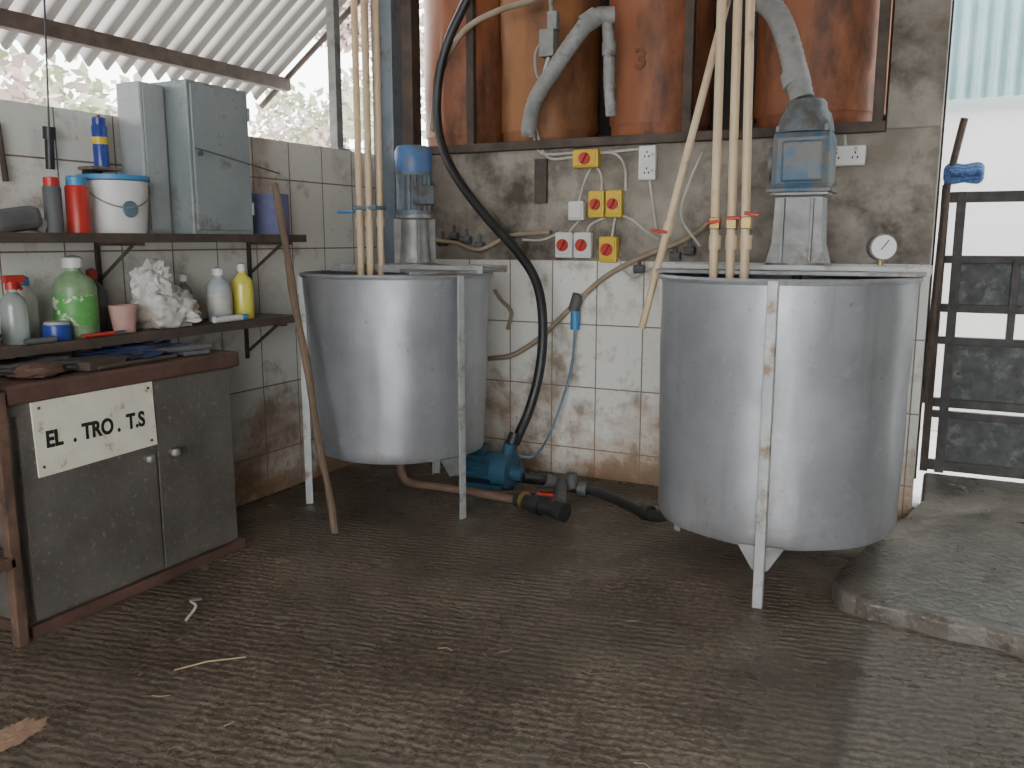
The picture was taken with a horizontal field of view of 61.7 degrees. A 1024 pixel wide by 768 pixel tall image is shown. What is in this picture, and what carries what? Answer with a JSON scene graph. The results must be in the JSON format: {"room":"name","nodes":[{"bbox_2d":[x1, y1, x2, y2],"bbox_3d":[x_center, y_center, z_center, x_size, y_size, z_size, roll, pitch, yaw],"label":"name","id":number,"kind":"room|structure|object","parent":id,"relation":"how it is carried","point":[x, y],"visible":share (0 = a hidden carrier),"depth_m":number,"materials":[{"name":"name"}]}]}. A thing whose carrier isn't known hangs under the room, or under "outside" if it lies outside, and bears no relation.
{"room":"small factory workshop","nodes":[
{"label":"small factory workshop","id":0,"kind":"room"},
{"bbox_2d":[0,0,359,108],"bbox_3d":[-1.957,-2.517,1.532,3.631,2.627,8.020,5,11,26],"label":"corrugated roof","id":1,"kind":"structure","parent":0,"point":[243,45],"depth_m":5.04,"materials":[{"name":"white metal"}]},
{"bbox_2d":[42,0,55,169],"bbox_3d":[-1.902,-1.565,3.468,0.058,1.362,0.089,5,11,26],"label":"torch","id":2,"kind":"object","parent":1,"relation":"hanging from","point":[48,133],"visible":1,"depth_m":3.52,"materials":[{"name":"black plastic"}]},
{"bbox_2d":[337,0,385,274],"bbox_3d":[-0.822,-1.833,4.515,0.270,2.580,0.122,5,11,26],"label":"bundle","id":3,"kind":"object","parent":1,"relation":"hanging from","point":[359,219],"visible":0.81,"depth_m":4.55,"materials":[{"name":"beige plastic"}]},
{"bbox_2d":[400,0,421,144],"bbox_3d":[-0.635,-2.563,5.299,0.080,3.000,0.100,5,11,26],"label":"metal post","id":4,"kind":"object","parent":1,"relation":"attached to","point":[409,9],"visible":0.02,"depth_m":5.37,"materials":[{"name":"metal"}]},
{"bbox_2d":[370,0,377,262],"bbox_3d":[-0.847,-1.786,5.504,0.015,4.600,0.140,5,11,26],"label":"flange","id":5,"kind":"object","parent":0,"point":[370,0],"visible":0.05,"depth_m":5.45,"materials":[{"name":"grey metal"}]},
{"bbox_2d":[389,0,402,218],"bbox_3d":[-0.722,-1.776,5.442,0.015,4.600,0.140,5,11,26],"label":"flange","id":6,"kind":"object","parent":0,"point":[394,5],"visible":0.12,"depth_m":5.39,"materials":[{"name":"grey metal"}]},
{"bbox_2d":[0,461,1023,767],"bbox_3d":[0.937,1.393,0.823,8.050,0.120,8.220,5,11,26],"label":"floor","id":7,"kind":"structure","parent":0,"point":[343,666],"depth_m":2.99,"materials":[{"name":"concrete"}]},
{"bbox_2d":[0,392,29,647],"bbox_3d":[-2.145,0.509,2.811,0.490,0.965,0.770,5,11,26],"label":"stand","id":8,"kind":"object","parent":7,"relation":"on","point":[10,557],"visible":1,"depth_m":3.03,"materials":[{"name":"wood"}]},
{"bbox_2d":[0,349,244,638],"bbox_3d":[-1.716,0.379,3.649,0.532,0.945,1.110,5,11,26],"label":"base cabinet","id":9,"kind":"object","parent":7,"relation":"on","point":[93,537],"visible":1,"depth_m":3.49,"materials":[{"name":"paint"}]},
{"bbox_2d":[29,381,156,477],"bbox_3d":[-1.607,0.160,3.335,0.011,0.294,0.537,5,11,26],"label":"sign","id":10,"kind":"object","parent":9,"relation":"attached to","point":[73,431],"visible":1,"depth_m":3.30,"materials":[{"name":"white metal"}]},
{"bbox_2d":[0,340,211,378],"bbox_3d":[-1.728,-0.119,3.563,0.424,0.060,1.014,5,11,26],"label":"clutter","id":11,"kind":"object","parent":9,"relation":"on","point":[114,356],"visible":0.99,"depth_m":3.44,"materials":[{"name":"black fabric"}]},
{"bbox_2d":[66,355,125,371],"bbox_3d":[-1.671,-0.084,3.429,0.140,0.035,0.200,3,10,15],"label":"wooden block","id":12,"kind":"object","parent":11,"relation":"on","point":[97,362],"depth_m":3.38,"materials":[{"name":"brown wood"}]},
{"bbox_2d":[271,182,338,533],"bbox_3d":[-1.037,-0.132,4.291,0.048,1.729,0.483,-9,13,-44],"label":"wooden stick","id":13,"kind":"object","parent":7,"relation":"on","point":[316,431],"visible":1,"depth_m":4.28,"materials":[{"name":"brown wood"}]},
{"bbox_2d":[379,0,393,262],"bbox_3d":[-0.784,-1.781,5.473,0.135,4.600,0.010,5,11,26],"label":"web","id":14,"kind":"object","parent":7,"relation":"on","point":[383,4],"visible":0.33,"depth_m":5.50,"materials":[{"name":"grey metal"}]},
{"bbox_2d":[297,263,507,518],"bbox_3d":[-0.605,-0.004,4.803,1.083,1.316,1.053,5,11,26],"label":"tank","id":15,"kind":"object","parent":7,"relation":"on","point":[398,357],"visible":0.97,"depth_m":4.38,"materials":[{"name":"metal"}]},
{"bbox_2d":[392,145,437,265],"bbox_3d":[-0.526,-0.969,4.682,0.270,0.645,0.250,5,11,26],"label":"motor","id":16,"kind":"object","parent":15,"relation":"on","point":[414,225],"visible":0.9,"depth_m":4.62,"materials":[{"name":"metal"}]},
{"bbox_2d":[0,555,903,767],"bbox_3d":[-0.037,0.974,2.840,2.755,0.037,1.777,3,10,17],"label":"litter","id":17,"kind":"object","parent":7,"relation":"on","point":[14,734],"visible":1,"depth_m":2.57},
{"bbox_2d":[457,440,525,490],"bbox_3d":[-0.121,0.474,4.967,0.425,0.320,0.210,5,11,26],"label":"pump","id":18,"kind":"object","parent":7,"relation":"on","point":[499,470],"visible":0.73,"depth_m":4.89,"materials":[{"name":"blue metal"}]},
{"bbox_2d":[432,0,547,445],"bbox_3d":[-0.127,-1.011,5.088,0.308,2.639,0.904,-6,11,-32],"label":"hose","id":19,"kind":"object","parent":18,"relation":"attached to","point":[514,438],"visible":0.99,"depth_m":5.07,"materials":[{"name":"rubber"}]},
{"bbox_2d":[429,0,540,131],"bbox_3d":[-0.127,-1.913,5.103,0.892,0.750,0.076,5,11,26],"label":"hose","id":20,"kind":"object","parent":19,"relation":"attached to","point":[522,3],"visible":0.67,"depth_m":5.06,"materials":[{"name":"beige rubber"}]},
{"bbox_2d":[502,440,516,460],"bbox_3d":[-0.020,0.389,4.902,0.103,0.130,0.078,5,11,26],"label":"outlet","id":21,"kind":"object","parent":18,"relation":"attached to","point":[508,451],"depth_m":4.87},
{"bbox_2d":[518,292,582,458],"bbox_3d":[0.194,-0.055,5.066,0.556,0.948,0.114,-8,12,-39],"label":"cable","id":22,"kind":"object","parent":18,"relation":"attached to","point":[575,304],"visible":0.98,"depth_m":5.13,"materials":[{"name":"plastic"}]},
{"bbox_2d":[568,292,582,310],"bbox_3d":[0.383,-0.487,5.139,0.097,0.120,0.070,5,11,26],"label":"connector","id":23,"kind":"object","parent":22,"relation":"attached to","point":[575,304],"depth_m":5.11,"materials":[{"name":"grey plastic"}]},
{"bbox_2d":[396,464,668,521],"bbox_3d":[0.253,0.525,4.697,1.752,0.320,0.575,4,10,22],"label":"pipe","id":24,"kind":"object","parent":7,"relation":"on","point":[538,503],"visible":0.89,"depth_m":4.69,"materials":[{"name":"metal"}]},
{"bbox_2d":[655,262,932,608],"bbox_3d":[1.183,0.148,3.824,1.140,1.342,1.113,5,11,26],"label":"tank","id":25,"kind":"object","parent":7,"relation":"on","point":[783,394],"visible":0.99,"depth_m":3.37,"materials":[{"name":"metal"}]},
{"bbox_2d":[638,0,730,328],"bbox_3d":[0.794,-1.071,3.843,0.421,1.668,0.060,3,10,19],"label":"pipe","id":26,"kind":"object","parent":25,"relation":"attached to","point":[666,232],"visible":0.98,"depth_m":3.88,"materials":[{"name":"beige wood"}]},
{"bbox_2d":[706,0,758,278],"bbox_3d":[0.927,-1.288,3.501,0.232,1.722,0.114,5,11,26],"label":"bundle","id":27,"kind":"object","parent":25,"relation":"attached to","point":[714,223],"visible":0.88,"depth_m":3.54,"materials":[{"name":"beige plastic"}]},
{"bbox_2d":[765,97,836,265],"bbox_3d":[1.278,-0.880,3.775,0.280,0.720,0.280,5,11,26],"label":"motor","id":28,"kind":"object","parent":25,"relation":"on","point":[802,153],"visible":0.92,"depth_m":3.69,"materials":[{"name":"grey metal"}]},
{"bbox_2d":[755,0,813,100],"bbox_3d":[1.190,-1.605,3.901,0.135,0.710,0.583,-3,10,-16],"label":"duct","id":29,"kind":"object","parent":28,"relation":"on","point":[795,78],"visible":0.95,"depth_m":3.74,"materials":[{"name":"fabric"}]},
{"bbox_2d":[866,234,896,264],"bbox_3d":[1.574,-0.573,3.650,0.112,0.131,0.070,1,10,5],"label":"pressure gauge","id":30,"kind":"object","parent":25,"relation":"on","point":[880,247],"visible":1,"depth_m":3.63,"materials":[{"name":"white metal"}]},
{"bbox_2d":[832,473,1023,657],"bbox_3d":[2.506,0.843,3.864,1.830,0.198,2.348,5,11,26],"label":"concrete platform","id":31,"kind":"object","parent":7,"relation":"on","point":[952,569],"depth_m":3.61,"materials":[{"name":"grey concrete"}]},
{"bbox_2d":[431,126,941,508],"bbox_3d":[0.574,-0.421,5.229,3.520,2.000,0.250,5,11,26],"label":"concrete","id":32,"kind":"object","parent":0,"point":[894,194],"depth_m":4.82,"materials":[{"name":"grey concrete"}]},
{"bbox_2d":[555,232,573,257],"bbox_3d":[0.307,-0.829,5.120,0.110,0.150,0.095,5,11,26],"label":"switch","id":33,"kind":"object","parent":32,"relation":"attached to","point":[564,241],"visible":1,"depth_m":5.10,"materials":[{"name":"white plastic"}]},
{"bbox_2d":[437,225,695,272],"bbox_3d":[0.274,-0.818,5.156,1.670,0.284,0.048,5,11,26],"label":"fittings","id":34,"kind":"object","parent":32,"relation":"attached to","point":[687,250],"visible":0.95,"depth_m":4.95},
{"bbox_2d":[435,215,720,360],"bbox_3d":[0.317,-0.558,5.143,1.842,0.908,0.080,5,11,26],"label":"hose","id":35,"kind":"object","parent":34,"relation":"attached to","point":[704,226],"visible":0.87,"depth_m":5.20,"materials":[{"name":"beige rubber"}]},
{"bbox_2d":[568,201,585,219],"bbox_3d":[0.383,-1.023,5.067,0.100,0.110,0.064,5,11,26],"label":"junction box","id":36,"kind":"object","parent":32,"relation":"attached to","point":[576,209],"visible":1,"depth_m":5.04,"materials":[{"name":"white plastic"}]},
{"bbox_2d":[574,232,592,257],"bbox_3d":[0.415,-0.820,5.067,0.110,0.150,0.095,5,11,26],"label":"switch","id":37,"kind":"object","parent":32,"relation":"attached to","point":[583,241],"visible":1,"depth_m":5.05,"materials":[{"name":"white plastic"}]},
{"bbox_2d":[573,149,600,168],"bbox_3d":[0.426,-1.308,4.979,0.160,0.105,0.095,5,11,26],"label":"switch","id":38,"kind":"object","parent":32,"relation":"attached to","point":[583,158],"visible":1,"depth_m":4.96,"materials":[{"name":"yellow plastic"}]},
{"bbox_2d":[588,190,605,217],"bbox_3d":[0.489,-1.046,4.991,0.098,0.155,0.095,5,11,26],"label":"switch","id":39,"kind":"object","parent":32,"relation":"attached to","point":[596,199],"visible":0.99,"depth_m":4.97,"materials":[{"name":"yellow plastic"}]},
{"bbox_2d":[599,236,618,262],"bbox_3d":[0.557,-0.784,5.000,0.110,0.150,0.095,5,11,26],"label":"switch","id":40,"kind":"object","parent":32,"relation":"attached to","point":[608,245],"visible":1,"depth_m":4.98,"materials":[{"name":"yellow plastic"}]},
{"bbox_2d":[605,190,623,217],"bbox_3d":[0.584,-1.038,4.944,0.098,0.155,0.095,5,11,26],"label":"switch","id":41,"kind":"object","parent":32,"relation":"attached to","point":[614,208],"visible":1,"depth_m":4.93,"materials":[{"name":"yellow plastic"}]},
{"bbox_2d":[638,145,657,180],"bbox_3d":[0.767,-1.248,4.846,0.100,0.190,0.050,5,11,26],"label":"power socket","id":42,"kind":"object","parent":32,"relation":"attached to","point":[648,154],"visible":1,"depth_m":4.83,"materials":[{"name":"white plastic"}]},
{"bbox_2d":[429,0,891,154],"bbox_3d":[0.673,-2.641,4.662,2.670,2.595,0.057,5,11,26],"label":"support frame","id":43,"kind":"object","parent":32,"relation":"on","point":[877,124],"visible":0.81,"depth_m":4.70,"materials":[{"name":"brown wood"}]},
{"bbox_2d":[521,0,616,137],"bbox_3d":[0.302,-1.952,4.843,0.602,1.056,0.222,5,11,26],"label":"flexible duct","id":44,"kind":"object","parent":43,"relation":"attached to","point":[548,47],"visible":1,"depth_m":4.80,"materials":[{"name":"fabric"}]},
{"bbox_2d":[436,259,930,517],"bbox_3d":[0.618,-0.069,5.151,3.320,1.330,0.012,5,11,26],"label":"tiling","id":45,"kind":"object","parent":32,"relation":"attached to","point":[606,426],"visible":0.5,"depth_m":5.22,"materials":[{"name":"tile"}]},
{"bbox_2d":[522,130,846,277],"bbox_3d":[0.806,-1.043,4.660,1.848,0.948,0.393,5,11,26],"label":"electrical cables","id":46,"kind":"object","parent":32,"relation":"attached to","point":[614,152],"visible":0.91,"depth_m":4.94,"materials":[{"name":"grey plastic"}]},
{"bbox_2d":[836,145,866,166],"bbox_3d":[1.706,-1.164,4.380,0.190,0.100,0.050,5,11,26],"label":"power socket","id":47,"kind":"object","parent":32,"relation":"attached to","point":[852,155],"visible":0.65,"depth_m":4.35,"materials":[{"name":"white plastic"}]},
{"bbox_2d":[934,191,966,472],"bbox_3d":[2.557,-0.283,5.007,0.050,1.640,0.055,5,11,26],"label":"post","id":48,"kind":"object","parent":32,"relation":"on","point":[961,196],"visible":1,"depth_m":4.98,"materials":[{"name":"black metal"}]},
{"bbox_3d":[0.717,-1.466,5.352,3.010,0.020,0.835,5,11,26],"label":"platform","id":49,"kind":"object","parent":32,"relation":"on","visible":0},
{"bbox_2d":[424,0,503,145],"bbox_3d":[-0.303,-2.238,5.721,0.585,1.380,0.598,5,11,26],"label":"barrel","id":50,"kind":"object","parent":49,"relation":"on","point":[438,14],"visible":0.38,"depth_m":5.53,"materials":[{"name":"metal"}]},
{"bbox_2d":[500,0,601,141],"bbox_3d":[0.247,-2.192,5.448,0.677,1.380,0.664,5,11,26],"label":"barrel","id":51,"kind":"object","parent":49,"relation":"on","point":[571,108],"visible":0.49,"depth_m":5.25,"materials":[{"name":"metal"}]},
{"bbox_2d":[609,0,714,135],"bbox_3d":[0.892,-2.137,5.121,0.641,1.380,0.651,5,11,26],"label":"barrel","id":52,"kind":"object","parent":49,"relation":"on","point":[649,34],"visible":0.77,"depth_m":4.92,"materials":[{"name":"metal"}]},
{"bbox_2d":[754,0,892,127],"bbox_3d":[1.716,-2.070,4.717,0.739,1.380,0.745,5,11,26],"label":"barrel","id":53,"kind":"object","parent":49,"relation":"on","point":[838,38],"visible":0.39,"depth_m":4.46,"materials":[{"name":"metal"}]},
{"bbox_2d":[597,0,954,478],"bbox_3d":[1.034,-1.814,5.673,3.300,4.600,0.100,5,11,26],"label":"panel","id":54,"kind":"object","parent":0,"point":[604,130],"visible":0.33,"depth_m":5.38,"materials":[{"name":"metal"}]},
{"bbox_2d":[886,0,952,128],"bbox_3d":[2.040,-2.570,4.135,0.250,2.600,0.220,5,11,26],"label":"wall","id":55,"kind":"structure","parent":0,"point":[921,28],"depth_m":4.20,"materials":[{"name":"beige concrete"}]},
{"label":"outside","id":56,"kind":"structure","parent":0,"visible":0},
{"bbox_2d":[920,118,984,402],"bbox_3d":[2.524,-0.681,4.896,0.236,1.624,0.102,4,10,20],"label":"bar","id":57,"kind":"object","parent":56,"point":[962,126],"depth_m":4.88,"materials":[{"name":"metal"}]},
{"bbox_3d":[-2.757,0.067,2.363,0.188,1.985,8.000,5,11,26],"label":"blockwork","id":58,"kind":"object","parent":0,"visible":0},
{"bbox_2d":[0,99,376,506],"bbox_3d":[-2.668,0.067,2.317,0.012,2.000,8.000,5,11,26],"label":"tiling","id":59,"kind":"object","parent":58,"relation":"attached to","point":[318,182],"visible":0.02,"depth_m":4.74,"materials":[{"name":"tile"}]},
{"bbox_2d":[0,122,8,181],"bbox_3d":[-2.063,-0.891,3.317,0.036,0.260,0.214,5,11,26],"label":"tool","id":60,"kind":"object","parent":59,"relation":"attached to","point":[3,165],"visible":1,"depth_m":3.39,"materials":[{"name":"black metal"}]},
{"bbox_2d":[78,166,121,173],"bbox_3d":[-1.804,-0.893,3.764,0.097,0.114,0.150,5,11,26],"label":"ledge","id":61,"kind":"object","parent":59,"relation":"attached to","point":[85,169],"visible":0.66,"depth_m":3.74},
{"bbox_2d":[91,115,109,166],"bbox_3d":[-1.794,-1.058,3.737,0.066,0.220,0.066,5,11,26],"label":"spray can","id":62,"kind":"object","parent":61,"relation":"on","point":[99,133],"visible":0.97,"depth_m":3.71,"materials":[{"name":"blue metal"}]},
{"bbox_2d":[0,313,294,359],"bbox_3d":[-1.887,-0.064,3.514,0.296,0.243,2.750,5,11,26],"label":"wall shelf","id":63,"kind":"object","parent":59,"relation":"attached to","point":[149,335],"visible":0.77,"depth_m":3.81,"materials":[{"name":"brown wood"}]},
{"bbox_2d":[0,275,30,344],"bbox_3d":[-1.930,-0.288,3.323,0.100,0.265,0.100,5,11,26],"label":"spray bottle","id":64,"kind":"object","parent":63,"relation":"on","point":[14,312],"visible":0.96,"depth_m":3.29,"materials":[{"name":"white plastic"}]},
{"bbox_2d":[17,276,40,338],"bbox_3d":[-1.961,-0.308,3.460,0.090,0.260,0.090,5,11,26],"label":"bottle","id":65,"kind":"object","parent":63,"relation":"on","point":[30,297],"visible":0.44,"depth_m":3.44,"materials":[{"name":"white plastic"}]},
{"bbox_2d":[41,320,72,340],"bbox_3d":[-1.840,-0.216,3.471,0.110,0.075,0.110,5,11,26],"label":"tin","id":66,"kind":"object","parent":63,"relation":"on","point":[61,329],"visible":0.94,"depth_m":3.43,"materials":[{"name":"blue metal"}]},
{"bbox_2d":[23,330,125,344],"bbox_3d":[-1.765,-0.193,3.487,0.041,0.024,0.451,5,11,26],"label":"tools","id":67,"kind":"object","parent":63,"relation":"on","point":[52,339],"visible":1,"depth_m":3.39,"materials":[{"name":"plastic"}]},
{"bbox_2d":[51,254,99,337],"bbox_3d":[-1.826,-0.370,3.585,0.173,0.340,0.173,5,11,26],"label":"bottle","id":68,"kind":"object","parent":63,"relation":"on","point":[74,293],"visible":0.88,"depth_m":3.53,"materials":[{"name":"green plastic"}]},
{"bbox_2d":[85,268,107,331],"bbox_3d":[-1.826,-0.366,3.745,0.100,0.280,0.100,5,11,26],"label":"oil bottle","id":69,"kind":"object","parent":63,"relation":"on","point":[91,272],"visible":0.47,"depth_m":3.73,"materials":[{"name":"plastic"}]},
{"bbox_2d":[107,304,137,332],"bbox_3d":[-1.696,-0.286,3.749,0.126,0.120,0.126,5,11,26],"label":"pot","id":70,"kind":"object","parent":63,"relation":"on","point":[122,316],"visible":0.84,"depth_m":3.71,"materials":[{"name":"pink plastic"}]},
{"bbox_2d":[129,257,201,328],"bbox_3d":[-1.612,-0.425,3.966,0.249,0.322,0.359,5,11,26],"label":"bundle","id":71,"kind":"object","parent":63,"relation":"on","point":[162,304],"visible":0.98,"depth_m":3.88,"materials":[{"name":"white fabric"}]},
{"bbox_2d":[178,273,192,294],"bbox_3d":[-1.601,-0.420,4.188,0.080,0.240,0.080,5,11,26],"label":"clear bottle","id":72,"kind":"object","parent":63,"relation":"on","point":[182,277],"visible":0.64,"depth_m":4.16,"materials":[{"name":"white plastic"}]},
{"bbox_2d":[206,266,232,321],"bbox_3d":[-1.458,-0.449,4.269,0.122,0.270,0.122,5,11,26],"label":"detergent bottle","id":73,"kind":"object","parent":63,"relation":"on","point":[218,289],"visible":0.9,"depth_m":4.23,"materials":[{"name":"white plastic"}]},
{"bbox_2d":[212,313,247,322],"bbox_3d":[-1.390,-0.324,4.233,0.034,0.034,0.200,6,11,30],"label":"tube","id":74,"kind":"object","parent":63,"relation":"on","point":[229,318],"visible":1,"depth_m":4.22,"materials":[{"name":"white plastic"}]},
{"bbox_2d":[231,262,254,318],"bbox_3d":[-1.381,-0.480,4.395,0.110,0.290,0.110,5,11,26],"label":"bottle","id":75,"kind":"object","parent":63,"relation":"on","point":[241,284],"visible":0.86,"depth_m":4.36,"materials":[{"name":"yellow plastic"}]},
{"bbox_2d":[0,232,306,285],"bbox_3d":[-1.928,-0.468,3.354,0.306,0.243,3.050,5,11,26],"label":"wall shelf","id":76,"kind":"object","parent":59,"relation":"attached to","point":[131,240],"visible":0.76,"depth_m":3.76,"materials":[{"name":"brown wood"}]},
{"bbox_2d":[0,206,46,232],"bbox_3d":[-1.931,-0.625,3.265,0.100,0.111,0.317,5,11,26],"label":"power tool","id":77,"kind":"object","parent":76,"relation":"on","point":[21,218],"visible":0.98,"depth_m":3.28,"materials":[{"name":"grey plastic"}]},
{"bbox_2d":[42,177,64,232],"bbox_3d":[-1.827,-0.711,3.415,0.068,0.220,0.068,5,11,26],"label":"spray can","id":78,"kind":"object","parent":76,"relation":"on","point":[51,190],"visible":0.88,"depth_m":3.39,"materials":[{"name":"grey metal"}]},
{"bbox_2d":[64,176,91,232],"bbox_3d":[-1.777,-0.732,3.511,0.090,0.230,0.090,5,11,26],"label":"spray can","id":79,"kind":"object","parent":76,"relation":"on","point":[77,203],"visible":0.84,"depth_m":3.48,"materials":[{"name":"red metal"}]},
{"bbox_2d":[75,174,150,232],"bbox_3d":[-1.721,-0.775,3.719,0.297,0.245,0.297,5,11,26],"label":"plastic bucket","id":80,"kind":"object","parent":76,"relation":"on","point":[118,202],"visible":0.8,"depth_m":3.61,"materials":[{"name":"white plastic"}]},
{"bbox_2d":[116,81,172,233],"bbox_3d":[-1.670,-1.019,3.908,0.156,0.664,0.140,5,11,26],"label":"storage box","id":81,"kind":"object","parent":76,"relation":"on","point":[140,105],"visible":0.87,"depth_m":3.85,"materials":[{"name":"grey metal"}]},
{"bbox_2d":[153,79,279,233],"bbox_3d":[-1.437,-1.071,4.157,0.344,0.684,0.516,5,11,26],"label":"box","id":82,"kind":"object","parent":76,"relation":"on","point":[209,164],"visible":0.94,"depth_m":3.97,"materials":[{"name":"grey metal"}]},
{"bbox_2d":[251,193,289,234],"bbox_3d":[-1.296,-0.892,4.521,0.236,0.210,0.236,5,11,26],"label":"box","id":83,"kind":"object","parent":76,"relation":"on","point":[264,219],"visible":0.49,"depth_m":4.42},
{"bbox_2d":[325,0,350,150],"bbox_3d":[-1.087,-1.974,5.266,0.110,1.050,0.120,5,11,26],"label":"steel post","id":84,"kind":"object","parent":58,"relation":"on","point":[332,6],"visible":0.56,"depth_m":5.26,"materials":[{"name":"grey metal"}]},
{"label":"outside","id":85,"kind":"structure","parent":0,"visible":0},
{"bbox_2d":[912,430,1023,506],"bbox_3d":[-0.419,0.845,4.705,30.000,0.075,30.000,5,11,26],"label":"ground","id":86,"kind":"structure","parent":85,"point":[917,488],"depth_m":5.82,"materials":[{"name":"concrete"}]},
{"bbox_2d":[0,44,270,138],"bbox_3d":[-6.197,-1.106,5.393,3.495,3.420,12.756,5,11,26],"label":"hedge","id":87,"kind":"object","parent":86,"relation":"on","point":[14,69],"visible":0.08,"depth_m":7.92,"materials":[{"name":"green plant"}]},
{"bbox_2d":[248,0,425,153],"bbox_3d":[-3.119,-4.334,15.074,4.363,6.726,3.702,6,11,32],"label":"tree","id":88,"kind":"object","parent":86,"relation":"on","point":[316,131],"visible":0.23,"depth_m":15.02,"materials":[{"name":"green plant"}]},
{"bbox_2d":[919,185,950,470],"bbox_3d":[2.485,-0.309,5.043,0.045,1.680,0.050,5,11,26],"label":"post","id":89,"kind":"object","parent":86,"relation":"on","point":[928,407],"visible":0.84,"depth_m":5.08,"materials":[{"name":"brown metal"}]},
{"bbox_2d":[928,458,1023,478],"bbox_3d":[3.121,0.531,4.870,1.370,0.060,0.050,5,11,26],"label":"rail","id":90,"kind":"object","parent":89,"relation":"attached to","point":[960,467],"visible":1,"depth_m":5.03,"materials":[{"name":"black metal"}]},
{"bbox_2d":[944,418,1023,468],"bbox_3d":[3.143,0.375,4.832,1.260,0.300,0.010,5,11,26],"label":"sheet","id":91,"kind":"object","parent":90,"relation":"attached to","point":[967,441],"visible":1,"depth_m":5.01,"materials":[{"name":"grey metal"}]},
{"bbox_2d":[932,409,1023,424],"bbox_3d":[3.121,0.225,4.819,1.370,0.040,0.050,5,11,26],"label":"rail","id":92,"kind":"object","parent":89,"relation":"attached to","point":[985,417],"visible":1,"depth_m":4.99,"materials":[{"name":"black metal"}]},
{"bbox_2d":[933,397,1023,413],"bbox_3d":[3.121,0.156,4.807,1.370,0.052,0.050,5,11,26],"label":"rail","id":93,"kind":"object","parent":89,"relation":"attached to","point":[953,403],"visible":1,"depth_m":4.97,"materials":[{"name":"black metal"}]},
{"bbox_2d":[950,345,1023,403],"bbox_3d":[3.143,-0.024,4.765,1.260,0.350,0.010,5,11,26],"label":"sheet","id":94,"kind":"object","parent":93,"relation":"attached to","point":[988,373],"visible":1,"depth_m":4.96,"materials":[{"name":"grey metal"}]},
{"bbox_2d":[938,336,1023,347],"bbox_3d":[3.121,-0.209,4.746,1.370,0.044,0.050,5,11,26],"label":"rail","id":95,"kind":"object","parent":89,"relation":"attached to","point":[971,341],"visible":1,"depth_m":4.93,"materials":[{"name":"metal"}]},
{"bbox_2d":[1005,260,1020,343],"bbox_3d":[2.829,-0.464,4.847,0.040,0.470,0.050,5,11,26],"label":"upright","id":96,"kind":"object","parent":95,"relation":"on","point":[1015,274],"visible":1,"depth_m":4.83,"materials":[{"name":"black metal"}]},
{"bbox_2d":[941,303,1023,314],"bbox_3d":[3.121,-0.396,4.714,1.370,0.048,0.050,5,11,26],"label":"rail","id":97,"kind":"object","parent":89,"relation":"attached to","point":[962,308],"visible":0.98,"depth_m":4.90,"materials":[{"name":"black metal"}]},
{"bbox_2d":[958,263,1023,305],"bbox_3d":[3.143,-0.532,4.680,1.260,0.260,0.010,5,11,26],"label":"sheet","id":98,"kind":"object","parent":97,"relation":"attached to","point":[980,284],"visible":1,"depth_m":4.89,"materials":[{"name":"grey metal"}]},
{"bbox_2d":[945,255,1023,263],"bbox_3d":[3.121,-0.672,4.668,1.370,0.044,0.050,5,11,26],"label":"rail","id":99,"kind":"object","parent":89,"relation":"attached to","point":[948,258],"visible":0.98,"depth_m":4.85,"materials":[{"name":"black metal"}]},
{"bbox_2d":[950,190,1023,202],"bbox_3d":[3.121,-1.017,4.610,1.370,0.060,0.050,5,11,26],"label":"rail","id":100,"kind":"object","parent":89,"relation":"attached to","point":[1018,195],"visible":0.98,"depth_m":4.80,"materials":[{"name":"grey metal"}]},
{"bbox_2d":[920,0,1023,430],"bbox_3d":[6.763,-1.972,5.165,10.000,5.320,0.292,5,11,26],"label":"shed","id":101,"kind":"object","parent":86,"relation":"on","point":[986,78],"visible":0.28,"depth_m":6.66,"materials":[{"name":"metal"}]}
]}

